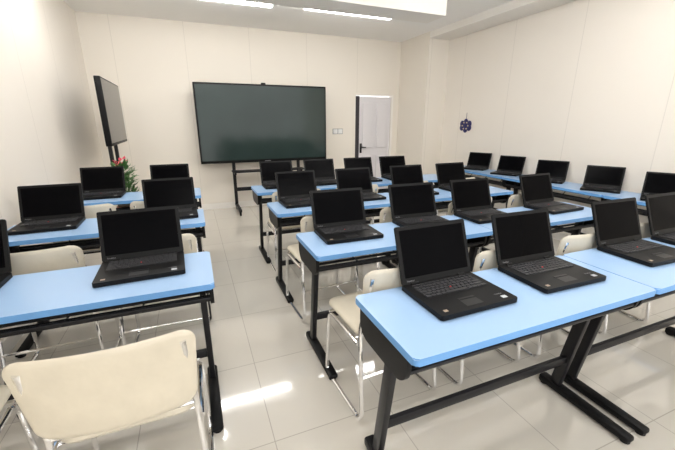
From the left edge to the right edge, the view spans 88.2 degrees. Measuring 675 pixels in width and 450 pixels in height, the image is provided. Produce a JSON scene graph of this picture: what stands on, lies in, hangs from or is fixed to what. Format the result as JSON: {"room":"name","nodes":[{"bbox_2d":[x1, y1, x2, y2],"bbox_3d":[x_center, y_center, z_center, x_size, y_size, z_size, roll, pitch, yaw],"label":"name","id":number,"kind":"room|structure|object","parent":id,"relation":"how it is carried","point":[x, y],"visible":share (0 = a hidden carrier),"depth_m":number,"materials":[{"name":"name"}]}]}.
{"room":"computer lab","nodes":[
{"label":"computer lab","id":0,"kind":"room"},
{"bbox_2d":[0,0,103,339],"bbox_3d":[-1.985,-0.367,1.302,0.120,2.860,8.400,-7,18,-21],"label":"wall","id":1,"kind":"structure","parent":0,"point":[48,128],"depth_m":3.27,"materials":[{"name":"beige paint"}]},
{"bbox_2d":[2,254,85,357],"bbox_3d":[-1.922,0.948,1.721,0.016,0.100,8.400,-7,18,-21],"label":"baseboard","id":2,"kind":"structure","parent":1,"relation":"attached to","point":[8,343],"depth_m":2.30,"materials":[{"name":"white paint"}]},
{"bbox_2d":[75,11,400,207],"bbox_3d":[-0.998,-1.795,6.092,5.470,2.860,0.120,-7,18,-21],"label":"wall","id":3,"kind":"structure","parent":0,"point":[154,64],"depth_m":5.48,"materials":[{"name":"beige paint"}]},
{"bbox_2d":[198,200,266,209],"bbox_3d":[-1.584,-0.384,6.188,4.150,0.100,0.016,-7,18,-21],"label":"baseboard","id":4,"kind":"structure","parent":3,"relation":"attached to","point":[250,202],"depth_m":6.04,"materials":[{"name":"white paint"}]},
{"bbox_2d":[333,129,342,133],"bbox_3d":[0.005,-1.738,6.458,0.200,0.095,0.015,-7,18,-21],"label":"light switch","id":5,"kind":"object","parent":3,"relation":"attached to","point":[335,131],"visible":1,"depth_m":6.45,"materials":[{"name":"plastic"}]},
{"bbox_2d":[355,94,393,188],"bbox_3d":[0.698,-1.531,6.834,0.790,1.930,0.139,-7,18,-21],"label":"door","id":6,"kind":"structure","parent":3,"relation":"in","point":[373,115],"depth_m":6.72,"materials":[{"name":"white paint"}]},
{"bbox_2d":[64,0,512,41],"bbox_3d":[0.605,-2.086,1.887,5.870,0.100,8.800,-7,18,-21],"label":"ceiling","id":7,"kind":"structure","parent":0,"point":[277,17],"depth_m":4.89,"materials":[{"name":"white paint"}]},
{"bbox_2d":[208,0,271,7],"bbox_3d":[-1.372,-2.631,4.018,1.260,0.070,0.110,-7,18,-21],"label":"ceiling lamp","id":8,"kind":"object","parent":7,"relation":"attached to","point":[225,1],"visible":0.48,"depth_m":4.13,"materials":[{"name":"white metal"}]},
{"bbox_2d":[239,0,446,22],"bbox_3d":[-0.129,-2.249,3.239,2.580,0.360,0.320,-7,18,-21],"label":"trim","id":9,"kind":"structure","parent":7,"relation":"attached to","point":[422,11],"depth_m":3.43,"materials":[{"name":"white paint"}]},
{"bbox_2d":[304,9,389,19],"bbox_3d":[0.159,-2.784,4.531,1.260,0.070,0.110,-7,18,-21],"label":"ceiling lamp","id":10,"kind":"object","parent":7,"relation":"attached to","point":[304,9],"visible":0.2,"depth_m":4.55,"materials":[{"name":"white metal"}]},
{"bbox_2d":[0,205,674,449],"bbox_3d":[0.605,0.751,2.733,5.870,0.100,8.800,-7,18,-21],"label":"floor","id":11,"kind":"structure","parent":0,"point":[276,393],"depth_m":2.02,"materials":[{"name":"tile"}]},
{"bbox_2d":[0,385,38,449],"bbox_3d":[-1.364,0.753,1.083,0.486,0.836,0.520,-7,18,-22],"label":"chair","id":12,"kind":"object","parent":11,"relation":"on","point":[5,393],"visible":0.8,"depth_m":1.33,"materials":[{"name":"beige plastic"}]},
{"bbox_2d":[0,245,121,384],"bbox_3d":[-1.649,0.465,2.047,0.486,0.836,0.520,-7,18,-21],"label":"chair","id":13,"kind":"object","parent":11,"relation":"on","point":[71,256],"visible":0.17,"depth_m":1.79,"materials":[{"name":"beige plastic"}]},
{"bbox_2d":[53,203,115,252],"bbox_3d":[-2.058,0.192,2.964,0.486,0.836,0.520,-7,18,-21],"label":"chair","id":14,"kind":"object","parent":11,"relation":"on","point":[91,210],"visible":0.08,"depth_m":2.69,"materials":[{"name":"beige plastic"}]},
{"bbox_2d":[2,330,214,449],"bbox_3d":[-0.758,0.682,1.319,0.486,0.836,0.520,-7,18,-21],"label":"chair","id":15,"kind":"object","parent":11,"relation":"on","point":[76,398],"visible":1,"depth_m":1.03,"materials":[{"name":"beige plastic"}]},
{"bbox_2d":[7,209,211,357],"bbox_3d":[-1.598,0.361,2.550,1.246,0.750,0.530,-7,18,-21],"label":"table","id":16,"kind":"object","parent":11,"relation":"on","point":[88,228],"visible":0.36,"depth_m":2.35,"materials":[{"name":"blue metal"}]},
{"bbox_2d":[8,183,85,235],"bbox_3d":[-2.007,-0.122,2.400,0.375,0.263,0.357,-7,18,-23],"label":"laptop","id":17,"kind":"object","parent":16,"relation":"on","point":[52,207],"visible":0.98,"depth_m":2.48,"materials":[{"name":"black plastic"}]},
{"bbox_2d":[141,177,197,218],"bbox_3d":[-1.294,-0.205,2.678,0.375,0.263,0.357,-7,18,-23],"label":"laptop","id":18,"kind":"object","parent":16,"relation":"on","point":[180,192],"visible":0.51,"depth_m":2.78,"materials":[{"name":"black plastic"}]},
{"bbox_2d":[93,75,126,166],"bbox_3d":[-2.734,-0.812,4.457,0.322,1.910,1.200,-7,18,-22],"label":"television","id":19,"kind":"object","parent":11,"relation":"on","point":[108,96],"visible":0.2,"depth_m":4.03,"materials":[{"name":"black plastic"}]},
{"bbox_2d":[0,251,223,433],"bbox_3d":[-1.199,0.642,1.609,1.246,0.750,0.530,-7,18,-21],"label":"table","id":20,"kind":"object","parent":11,"relation":"on","point":[48,295],"visible":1,"depth_m":1.54,"materials":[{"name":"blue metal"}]},
{"bbox_2d":[0,219,12,287],"bbox_3d":[-1.655,0.164,1.441,0.375,0.263,0.357,-7,18,-23],"label":"laptop","id":21,"kind":"object","parent":20,"relation":"on","point":[5,261],"visible":1,"depth_m":1.61,"materials":[{"name":"black plastic"}]},
{"bbox_2d":[92,205,185,287],"bbox_3d":[-0.969,0.084,1.708,0.375,0.263,0.357,-7,18,-23],"label":"laptop","id":22,"kind":"object","parent":20,"relation":"on","point":[140,244],"visible":1,"depth_m":1.78,"materials":[{"name":"black plastic"}]},
{"bbox_2d":[110,156,138,207],"bbox_3d":[-2.292,-0.207,3.862,0.296,1.091,0.321,-7,18,-21],"label":"potted plant","id":23,"kind":"object","parent":11,"relation":"on","point":[128,183],"visible":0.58,"depth_m":3.75,"materials":[{"name":"green plant"}]},
{"bbox_2d":[84,188,203,253],"bbox_3d":[-1.989,0.086,3.474,1.246,0.750,0.530,-7,18,-21],"label":"table","id":24,"kind":"object","parent":11,"relation":"on","point":[128,197],"visible":0.17,"depth_m":3.29,"materials":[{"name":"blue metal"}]},
{"bbox_2d":[79,166,125,199],"bbox_3d":[-2.295,-0.409,3.364,0.375,0.263,0.357,-6,18,-20],"label":"laptop","id":25,"kind":"object","parent":24,"relation":"on","point":[97,182],"visible":0.99,"depth_m":3.46,"materials":[{"name":"black plastic"}]},
{"bbox_2d":[150,164,189,178],"bbox_3d":[-1.729,-0.475,3.584,0.375,0.263,0.357,-6,18,-20],"label":"laptop","id":26,"kind":"object","parent":24,"relation":"on","point":[161,171],"visible":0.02,"depth_m":3.69,"materials":[{"name":"black plastic"}]},
{"bbox_2d":[100,233,209,345],"bbox_3d":[-1.123,0.404,2.252,0.486,0.836,0.520,-6,18,-19],"label":"chair","id":27,"kind":"object","parent":11,"relation":"on","point":[189,240],"visible":0.08,"depth_m":2.06,"materials":[{"name":"beige plastic"}]},
{"bbox_2d":[130,201,202,251],"bbox_3d":[-1.512,0.129,3.176,0.486,0.836,0.520,-6,17,-18],"label":"chair","id":28,"kind":"object","parent":11,"relation":"on","point":[135,204],"visible":0.05,"depth_m":2.80,"materials":[{"name":"beige plastic"}]},
{"bbox_2d":[192,82,325,215],"bbox_3d":[-1.127,-1.244,5.688,2.100,2.034,0.552,-7,18,-21],"label":"display","id":29,"kind":"object","parent":11,"relation":"on","point":[237,122],"visible":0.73,"depth_m":5.64,"materials":[{"name":"black glass"}]},
{"bbox_2d":[232,167,303,174],"bbox_3d":[-1.148,-0.907,5.843,1.200,0.060,0.280,-7,18,-21],"label":"tray","id":30,"kind":"object","parent":29,"relation":"on","point":[234,171],"depth_m":5.68,"materials":[{"name":"black metal"}]},
{"bbox_2d":[251,185,336,263],"bbox_3d":[-0.302,-0.079,4.027,1.246,0.750,0.530,-7,18,-21],"label":"table","id":31,"kind":"object","parent":11,"relation":"on","point":[258,191],"visible":0.29,"depth_m":3.84,"materials":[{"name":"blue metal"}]},
{"bbox_2d":[259,160,292,188],"bbox_3d":[-0.654,-0.569,3.899,0.375,0.263,0.357,-6,18,-20],"label":"laptop","id":32,"kind":"object","parent":31,"relation":"on","point":[268,169],"visible":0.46,"depth_m":3.98,"materials":[{"name":"black plastic"}]},
{"bbox_2d":[303,159,336,185],"bbox_3d":[-0.172,-0.625,4.087,0.375,0.263,0.357,-6,18,-20],"label":"laptop","id":33,"kind":"object","parent":31,"relation":"on","point":[324,171],"visible":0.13,"depth_m":4.19,"materials":[{"name":"black plastic"}]},
{"bbox_2d":[266,188,321,273],"bbox_3d":[-0.458,0.013,3.566,0.486,0.836,0.520,-7,18,-21],"label":"chair","id":34,"kind":"object","parent":11,"relation":"on","point":[274,195],"visible":0.23,"depth_m":3.40,"materials":[{"name":"beige plastic"}]},
{"bbox_2d":[286,216,358,321],"bbox_3d":[-0.125,0.255,2.754,0.486,0.836,0.520,-8,18,-24],"label":"chair","id":35,"kind":"object","parent":11,"relation":"on","point":[306,223],"visible":0.31,"depth_m":2.65,"materials":[{"name":"beige plastic"}]},
{"bbox_2d":[267,193,396,303],"bbox_3d":[0.040,0.162,3.219,1.246,0.750,0.530,-7,18,-21],"label":"table","id":36,"kind":"object","parent":11,"relation":"on","point":[277,211],"visible":0.47,"depth_m":3.04,"materials":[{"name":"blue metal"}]},
{"bbox_2d":[275,170,316,208],"bbox_3d":[-0.323,-0.327,3.087,0.375,0.263,0.357,-7,18,-23],"label":"laptop","id":37,"kind":"object","parent":36,"relation":"on","point":[293,187],"visible":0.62,"depth_m":3.17,"materials":[{"name":"black plastic"}]},
{"bbox_2d":[335,167,385,200],"bbox_3d":[0.215,-0.389,3.296,0.375,0.263,0.357,-7,18,-22],"label":"laptop","id":38,"kind":"object","parent":36,"relation":"on","point":[361,176],"visible":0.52,"depth_m":3.39,"materials":[{"name":"black plastic"}]},
{"bbox_2d":[333,184,378,263],"bbox_3d":[0.119,-0.054,3.790,0.486,0.836,0.520,-6,18,-20],"label":"chair","id":39,"kind":"object","parent":11,"relation":"on","point":[375,187],"visible":0.1,"depth_m":3.59,"materials":[{"name":"beige plastic"}]},
{"bbox_2d":[354,207,398,290],"bbox_3d":[0.457,0.187,2.981,0.486,0.836,0.520,-7,18,-22],"label":"chair","id":40,"kind":"object","parent":11,"relation":"on","point":[385,214],"visible":0.04,"depth_m":2.61,"materials":[{"name":"beige plastic"}]},
{"bbox_2d":[325,268,436,420],"bbox_3d":[0.238,0.510,1.896,0.486,0.836,0.520,-8,18,-24],"label":"chair","id":41,"kind":"object","parent":11,"relation":"on","point":[345,306],"visible":0.37,"depth_m":1.75,"materials":[{"name":"beige plastic"}]},
{"bbox_2d":[296,215,492,379],"bbox_3d":[0.403,0.418,2.361,1.246,0.750,0.530,-7,18,-21],"label":"table","id":42,"kind":"object","parent":11,"relation":"on","point":[313,250],"visible":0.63,"depth_m":2.15,"materials":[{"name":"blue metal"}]},
{"bbox_2d":[309,187,383,244],"bbox_3d":[0.052,-0.072,2.233,0.375,0.263,0.357,-6,18,-19],"label":"laptop","id":43,"kind":"object","parent":42,"relation":"on","point":[338,215],"visible":1,"depth_m":2.31,"materials":[{"name":"black plastic"}]},
{"bbox_2d":[388,182,447,226],"bbox_3d":[0.599,-0.136,2.446,0.375,0.263,0.357,-6,18,-19],"label":"laptop","id":44,"kind":"object","parent":42,"relation":"on","point":[410,203],"visible":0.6,"depth_m":2.54,"materials":[{"name":"black plastic"}]},
{"bbox_2d":[366,174,438,223],"bbox_3d":[0.856,-0.213,4.477,1.246,0.750,0.530,-7,18,-21],"label":"table","id":45,"kind":"object","parent":11,"relation":"on","point":[429,177],"visible":0.15,"depth_m":4.37,"materials":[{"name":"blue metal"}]},
{"bbox_2d":[343,157,382,181],"bbox_3d":[0.310,-0.681,4.274,0.375,0.263,0.357,-6,18,-19],"label":"laptop","id":46,"kind":"object","parent":45,"relation":"on","point":[357,162],"visible":0.43,"depth_m":4.38,"materials":[{"name":"black plastic"}]},
{"bbox_2d":[379,156,404,179],"bbox_3d":[0.773,-0.735,4.454,0.375,0.263,0.357,-6,18,-20],"label":"laptop","id":47,"kind":"object","parent":45,"relation":"on","point":[385,162],"visible":0.53,"depth_m":4.54,"materials":[{"name":"black plastic"}]},
{"bbox_2d":[391,186,512,264],"bbox_3d":[1.198,0.028,3.669,1.246,0.750,0.530,-7,18,-21],"label":"table","id":48,"kind":"object","parent":11,"relation":"on","point":[498,195],"visible":0.18,"depth_m":3.63,"materials":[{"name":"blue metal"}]},
{"bbox_2d":[390,164,438,194],"bbox_3d":[0.772,-0.454,3.513,0.375,0.263,0.357,-6,18,-20],"label":"laptop","id":49,"kind":"object","parent":48,"relation":"on","point":[400,174],"visible":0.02,"depth_m":3.62,"materials":[{"name":"black plastic"}]},
{"bbox_2d":[435,162,465,191],"bbox_3d":[1.300,-0.515,3.718,0.375,0.263,0.357,-7,18,-21],"label":"laptop","id":50,"kind":"object","parent":48,"relation":"on","point":[446,172],"visible":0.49,"depth_m":3.81,"materials":[{"name":"black plastic"}]},
{"bbox_2d":[435,177,474,214],"bbox_3d":[1.295,-0.191,4.248,0.486,0.836,0.520,-6,18,-21],"label":"chair","id":51,"kind":"object","parent":11,"relation":"on","point":[438,210],"visible":0.06,"depth_m":4.06,"materials":[{"name":"beige plastic"}]},
{"bbox_2d":[447,197,491,252],"bbox_3d":[1.024,0.121,3.201,0.486,0.836,0.520,-8,18,-24],"label":"chair","id":52,"kind":"object","parent":11,"relation":"on","point":[450,207],"visible":0.02,"depth_m":2.83,"materials":[{"name":"beige plastic"}]},
{"bbox_2d":[436,250,520,385],"bbox_3d":[0.814,0.444,2.120,0.486,0.836,0.520,-8,18,-24],"label":"chair","id":53,"kind":"object","parent":11,"relation":"on","point":[485,260],"visible":0.09,"depth_m":1.76,"materials":[{"name":"beige plastic"}]},
{"bbox_2d":[464,165,510,208],"bbox_3d":[2.079,-0.454,5.284,0.530,0.750,1.246,-7,18,-21],"label":"table","id":54,"kind":"object","parent":11,"relation":"on","point":[486,173],"visible":0.2,"depth_m":4.88,"materials":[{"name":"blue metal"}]},
{"bbox_2d":[464,152,491,170],"bbox_3d":[2.115,-0.973,5.299,0.338,0.236,0.322,14,22,39],"label":"laptop","id":55,"kind":"object","parent":54,"relation":"on","point":[476,160],"visible":0.98,"depth_m":5.35,"materials":[{"name":"black plastic"}]},
{"bbox_2d":[490,155,525,175],"bbox_3d":[2.338,-0.816,4.774,0.338,0.236,0.322,16,23,42],"label":"laptop","id":56,"kind":"object","parent":54,"relation":"on","point":[507,165],"visible":1,"depth_m":4.82,"materials":[{"name":"black plastic"}]},
{"bbox_2d":[355,255,655,449],"bbox_3d":[0.746,0.659,1.551,1.246,0.750,0.530,-7,18,-21],"label":"table","id":57,"kind":"object","parent":11,"relation":"on","point":[409,340],"visible":0.85,"depth_m":1.37,"materials":[{"name":"blue laminate"}]},
{"bbox_2d":[394,219,517,320],"bbox_3d":[0.484,0.160,1.453,0.375,0.263,0.357,-7,18,-22],"label":"laptop","id":58,"kind":"object","parent":57,"relation":"on","point":[434,261],"visible":1,"depth_m":1.51,"materials":[{"name":"black plastic"}]},
{"bbox_2d":[491,208,605,293],"bbox_3d":[0.990,0.102,1.650,0.375,0.263,0.357,-6,18,-20],"label":"laptop","id":59,"kind":"object","parent":57,"relation":"on","point":[523,241],"visible":1,"depth_m":1.71,"materials":[{"name":"black plastic"}]},
{"bbox_2d":[491,194,523,235],"bbox_3d":[1.627,0.051,3.436,0.486,0.836,0.520,-8,18,-24],"label":"chair","id":60,"kind":"object","parent":11,"relation":"on","point":[514,200],"visible":0.02,"depth_m":3.06,"materials":[{"name":"beige plastic"}]},
{"bbox_2d":[452,202,593,271],"bbox_3d":[1.562,0.284,2.812,1.246,0.750,0.530,-7,18,-21],"label":"table","id":61,"kind":"object","parent":11,"relation":"on","point":[580,219],"visible":0.23,"depth_m":2.70,"materials":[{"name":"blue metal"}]},
{"bbox_2d":[449,178,505,223],"bbox_3d":[1.107,-0.195,2.644,0.375,0.263,0.357,-6,18,-21],"label":"laptop","id":62,"kind":"object","parent":61,"relation":"on","point":[471,198],"visible":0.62,"depth_m":2.73,"materials":[{"name":"black plastic"}]},
{"bbox_2d":[519,173,583,213],"bbox_3d":[1.782,-0.273,2.906,0.375,0.263,0.357,-7,18,-23],"label":"laptop","id":63,"kind":"object","parent":61,"relation":"on","point":[536,189],"visible":1,"depth_m":2.97,"materials":[{"name":"black plastic"}]},
{"bbox_2d":[513,233,596,357],"bbox_3d":[1.396,0.376,2.347,0.486,0.836,0.520,-7,18,-22],"label":"chair","id":64,"kind":"object","parent":11,"relation":"on","point":[572,243],"visible":0.07,"depth_m":1.99,"materials":[{"name":"beige plastic"}]},
{"bbox_2d":[502,176,627,234],"bbox_3d":[2.549,-0.123,4.174,0.530,0.750,1.246,-7,18,-21],"label":"table","id":65,"kind":"object","parent":11,"relation":"on","point":[511,181],"visible":0.38,"depth_m":3.91,"materials":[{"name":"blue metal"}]},
{"bbox_2d":[535,160,569,183],"bbox_3d":[2.573,-0.650,4.217,0.338,0.236,0.322,13,21,38],"label":"laptop","id":66,"kind":"object","parent":65,"relation":"on","point":[558,170],"visible":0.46,"depth_m":4.27,"materials":[{"name":"black plastic"}]},
{"bbox_2d":[580,165,625,193],"bbox_3d":[2.802,-0.488,3.675,0.338,0.236,0.322,13,21,38],"label":"laptop","id":67,"kind":"object","parent":65,"relation":"on","point":[608,179],"visible":1,"depth_m":3.73,"materials":[{"name":"black plastic"}]},
{"bbox_2d":[563,237,674,435],"bbox_3d":[1.905,0.525,2.002,1.246,0.750,0.530,-7,18,-21],"label":"table","id":68,"kind":"object","parent":11,"relation":"on","point":[661,278],"visible":0.56,"depth_m":1.83,"materials":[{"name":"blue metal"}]},
{"bbox_2d":[591,197,674,266],"bbox_3d":[1.676,0.022,1.917,0.375,0.263,0.357,-6,18,-19],"label":"laptop","id":69,"kind":"object","parent":68,"relation":"on","point":[617,228],"visible":1,"depth_m":1.99,"materials":[{"name":"black plastic"}]},
{"bbox_2d":[645,192,674,244],"bbox_3d":[2.138,-0.032,2.097,0.375,0.263,0.357,-6,18,-21],"label":"laptop","id":70,"kind":"object","parent":68,"relation":"on","point":[660,208],"visible":1,"depth_m":2.17,"materials":[{"name":"black plastic"}]},
{"bbox_2d":[597,223,650,334],"bbox_3d":[2.004,0.305,2.583,0.486,0.836,0.520,-6,18,-20],"label":"chair","id":71,"kind":"object","parent":11,"relation":"on","point":[645,230],"visible":0.12,"depth_m":2.42,"materials":[{"name":"beige plastic"}]},
{"bbox_2d":[602,192,646,215],"bbox_3d":[3.019,0.208,3.064,0.530,0.750,1.246,-7,18,-21],"label":"table","id":72,"kind":"object","parent":11,"relation":"on","point":[625,194],"visible":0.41,"depth_m":3.38,"materials":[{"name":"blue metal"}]},
{"bbox_2d":[640,171,674,200],"bbox_3d":[3.013,-0.340,3.177,0.338,0.236,0.322,14,21,38],"label":"laptop","id":73,"kind":"object","parent":72,"relation":"on","point":[654,182],"visible":0.8,"depth_m":3.29,"materials":[{"name":"black plastic"}]},
{"bbox_2d":[440,0,674,234],"bbox_3d":[3.195,-0.968,3.317,0.120,2.860,8.400,-7,18,-21],"label":"wall","id":74,"kind":"structure","parent":0,"point":[583,83],"depth_m":4.09,"materials":[{"name":"beige paint"}]},
{"bbox_2d":[396,32,449,184],"bbox_3d":[1.539,-1.935,6.562,0.400,2.860,0.880,-7,18,-21],"label":"column","id":75,"kind":"structure","parent":74,"relation":"attached to","point":[424,59],"depth_m":6.22,"materials":[{"name":"beige paint"}]},
{"bbox_2d":[460,116,471,132],"bbox_3d":[2.100,-1.674,5.706,0.032,0.312,0.268,-7,18,-21],"label":"wall ornament","id":76,"kind":"object","parent":74,"relation":"attached to","point":[465,125],"visible":1,"depth_m":5.70,"materials":[{"name":"blue metal"}]},
{"bbox_2d":[430,0,575,39],"bbox_3d":[2.517,-2.570,3.859,0.400,0.100,4.320,-7,18,-21],"label":"trim","id":77,"kind":"structure","parent":74,"relation":"attached to","point":[515,9],"depth_m":4.63,"materials":[{"name":"white paint"}]},
{"bbox_2d":[552,232,569,240],"bbox_3d":[3.320,0.494,3.243,0.016,0.100,7.400,-7,18,-21],"label":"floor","id":78,"kind":"structure","parent":74,"relation":"attached to","point":[559,235],"depth_m":4.42,"materials":[{"name":"beige tile"}]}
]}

